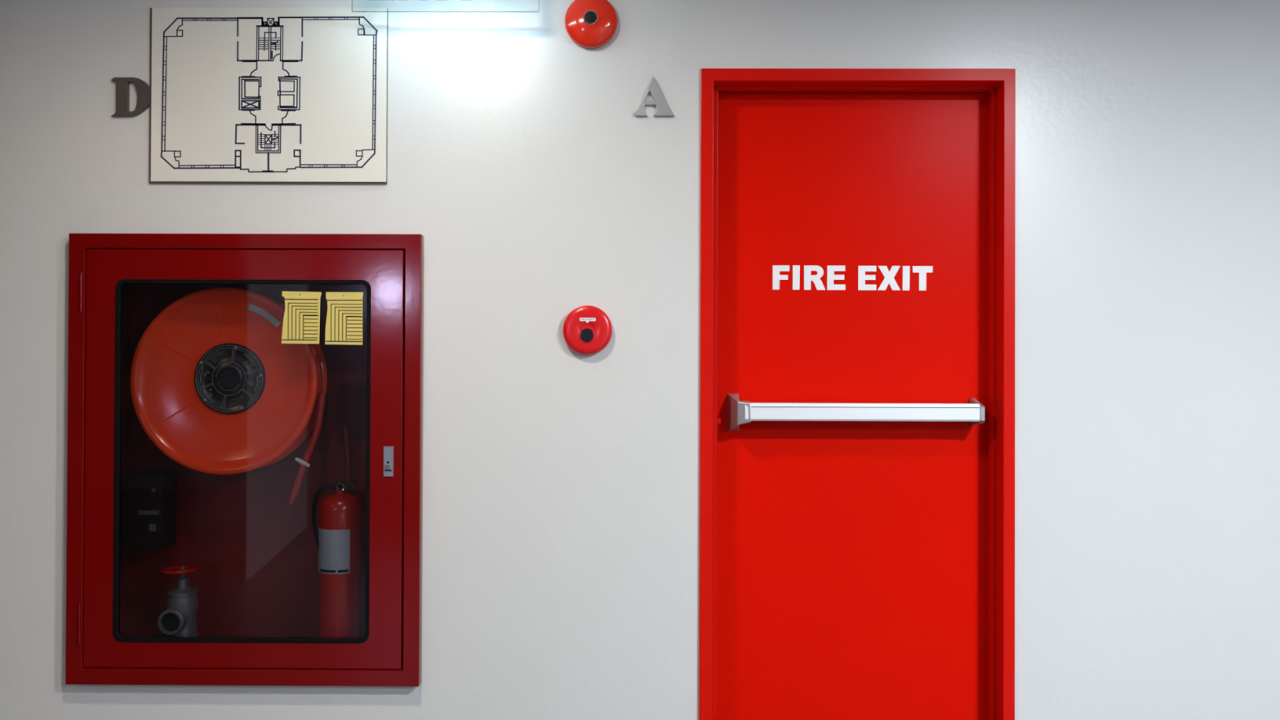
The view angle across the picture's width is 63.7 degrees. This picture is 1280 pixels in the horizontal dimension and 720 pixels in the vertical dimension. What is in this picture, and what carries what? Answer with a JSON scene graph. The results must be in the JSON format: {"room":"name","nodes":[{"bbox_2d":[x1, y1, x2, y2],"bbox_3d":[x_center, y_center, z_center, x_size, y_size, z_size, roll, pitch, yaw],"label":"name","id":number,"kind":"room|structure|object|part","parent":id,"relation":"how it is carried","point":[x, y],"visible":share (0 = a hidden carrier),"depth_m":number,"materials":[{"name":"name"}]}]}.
{"room":"building corridor","nodes":[
{"label":"building corridor","id":0,"kind":"room"},
{"bbox_2d":[0,0,1279,719],"bbox_3d":[-0.724,-0.106,3.576,12.500,2.740,0.340,0,0,0],"label":"wall","id":1,"kind":"structure","parent":0,"point":[561,528],"depth_m":3.40,"materials":[{"name":"paint"}]},
{"bbox_2d":[111,77,151,116],"bbox_3d":[-1.684,-0.871,3.412,0.131,0.128,0.014,0,0,0],"label":"letter","id":2,"kind":"object","parent":1,"relation":"attached to","point":[122,84],"depth_m":3.40,"materials":[{"name":"metal"}]},
{"bbox_2d":[65,233,423,686],"bbox_3d":[-1.294,0.326,3.533,1.156,1.475,0.353,0,0,0],"label":"cabinet","id":3,"kind":"object","parent":1,"relation":"attached to","point":[254,552],"visible":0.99,"depth_m":3.37,"materials":[{"name":"red metal"}]},
{"bbox_2d":[120,471,177,551],"bbox_3d":[-1.736,0.520,3.567,0.212,0.259,0.124,0,0,0],"label":"box","id":4,"kind":"object","parent":3,"relation":"in","point":[148,498],"visible":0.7,"depth_m":3.51,"materials":[{"name":"black paint"}]},
{"bbox_2d":[157,564,198,636],"bbox_3d":[-1.572,0.871,3.529,0.136,0.322,0.128,0,0,0],"label":"valve","id":5,"kind":"object","parent":3,"relation":"in","point":[179,619],"visible":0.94,"depth_m":3.49,"materials":[{"name":"grey metal"}]},
{"bbox_3d":[-1.581,0.883,3.477,0.064,0.064,0.005,0,0,0],"label":"outlet seat","id":6,"kind":"part","parent":5,"relation":"part of","materials":[{"name":"black rubber"}]},
{"bbox_2d":[157,608,187,635],"bbox_3d":[-1.580,0.883,3.492,0.088,0.088,0.055,0,0,0],"label":"outlet","id":7,"kind":"object","parent":5,"relation":"attached to","point":[172,621],"depth_m":3.47,"materials":[{"name":"grey metal"}]},
{"bbox_3d":[-1.521,0.837,3.490,0.035,0.194,0.011,0,0,31],"label":"cap chain","id":8,"kind":"part","parent":5,"relation":"part of","materials":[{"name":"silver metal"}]},
{"bbox_2d":[130,287,327,504],"bbox_3d":[-1.403,0.124,3.596,0.652,0.740,0.222,0,0,0],"label":"hose reel","id":9,"kind":"object","parent":3,"relation":"in","point":[215,387],"visible":0.97,"depth_m":3.51,"materials":[{"name":"orange"}]},
{"bbox_2d":[195,345,262,412],"bbox_3d":[-1.401,0.064,3.513,0.228,0.228,0.004,0,0,0],"label":"hub","id":10,"kind":"object","parent":9,"relation":"attached to","point":[228,378],"depth_m":3.51,"materials":[{"name":"grey plastic"}]},
{"bbox_2d":[281,291,321,343],"bbox_3d":[-1.109,-0.139,3.376,0.131,0.172,0.001,0,0,0],"label":"card","id":11,"kind":"object","parent":3,"relation":"attached to","point":[301,318],"visible":1,"depth_m":3.38,"materials":[{"name":"yellow paper"}]},
{"bbox_2d":[311,480,361,637],"bbox_3d":[-1.028,0.725,3.531,0.142,0.618,0.143,0,0,26],"label":"fire extinguisher","id":12,"kind":"object","parent":3,"relation":"in","point":[338,539],"visible":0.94,"depth_m":3.48,"materials":[{"name":"red metal"}]},
{"bbox_3d":[-1.009,0.424,3.534,0.075,0.008,0.024,0,0,0],"label":"lever","id":13,"kind":"part","parent":12,"relation":"part of","materials":[{"name":"black plastic"}]},
{"bbox_3d":[-1.007,0.443,3.534,0.080,0.007,0.020,0,0,0],"label":"carry handle","id":14,"kind":"part","parent":12,"relation":"part of","materials":[{"name":"black plastic"}]},
{"bbox_2d":[324,292,363,344],"bbox_3d":[-0.969,-0.136,3.375,0.124,0.172,0.001,0,0,0],"label":"card","id":15,"kind":"object","parent":3,"relation":"attached to","point":[344,323],"visible":1,"depth_m":3.38,"materials":[{"name":"yellow paper"}]},
{"bbox_2d":[342,426,352,494],"bbox_3d":[-1.031,0.612,3.643,0.047,0.754,0.026,0,0,0],"label":"supply pipe","id":16,"kind":"object","parent":3,"relation":"in","point":[346,430],"visible":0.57,"depth_m":3.63,"materials":[{"name":"red metal"}]},
{"bbox_2d":[149,7,387,183],"bbox_3d":[-1.229,-0.874,3.409,0.787,0.581,0.012,0,0,0],"label":"board","id":17,"kind":"object","parent":1,"relation":"attached to","point":[239,95],"visible":1,"depth_m":3.40,"materials":[{"name":"white plastic"}]},
{"bbox_2d":[562,305,612,355],"bbox_3d":[-0.172,-0.098,3.384,0.162,0.162,0.037,0,0,0],"label":"fire alarm","id":18,"kind":"object","parent":1,"relation":"attached to","point":[587,330],"visible":1,"depth_m":3.37,"materials":[{"name":"red plastic"}]},
{"bbox_2d":[564,0,617,48],"bbox_3d":[-0.161,-1.115,3.381,0.174,0.174,0.056,0,0,0],"label":"bell","id":19,"kind":"object","parent":1,"relation":"attached to","point":[589,24],"visible":1,"depth_m":3.37,"materials":[{"name":"red metal"}]},
{"bbox_2d":[633,76,674,116],"bbox_3d":[0.046,-0.869,3.399,0.133,0.128,0.014,0,0,0],"label":"letter","id":20,"kind":"object","parent":1,"relation":"attached to","point":[663,108],"depth_m":3.39,"materials":[{"name":"silver metal"}]},
{"bbox_2d":[698,68,1015,719],"bbox_3d":[0.715,0.154,3.488,1.033,2.227,0.212,0,0,0],"label":"door","id":21,"kind":"structure","parent":1,"relation":"in","point":[858,225],"depth_m":3.52,"materials":[{"name":"red paint"}]},
{"bbox_3d":[0.715,0.161,3.529,1.007,2.214,0.130,0,0,0],"label":"frame","id":22,"kind":"part","parent":21,"relation":"part of","materials":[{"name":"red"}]},
{"bbox_3d":[-0.745,-1.553,0.017,13.100,0.100,7.600,0,0,0],"label":"ceiling","id":23,"kind":"structure","parent":0,"visible":0},
{"bbox_2d":[351,0,539,12],"bbox_3d":[-0.626,-1.299,3.238,0.621,0.358,0.212,0,0,0],"label":"exit sign","id":24,"kind":"object","parent":23,"relation":"hanging from","point":[539,0],"visible":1,"depth_m":3.31,"materials":[{"name":"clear plastic"}]}
]}

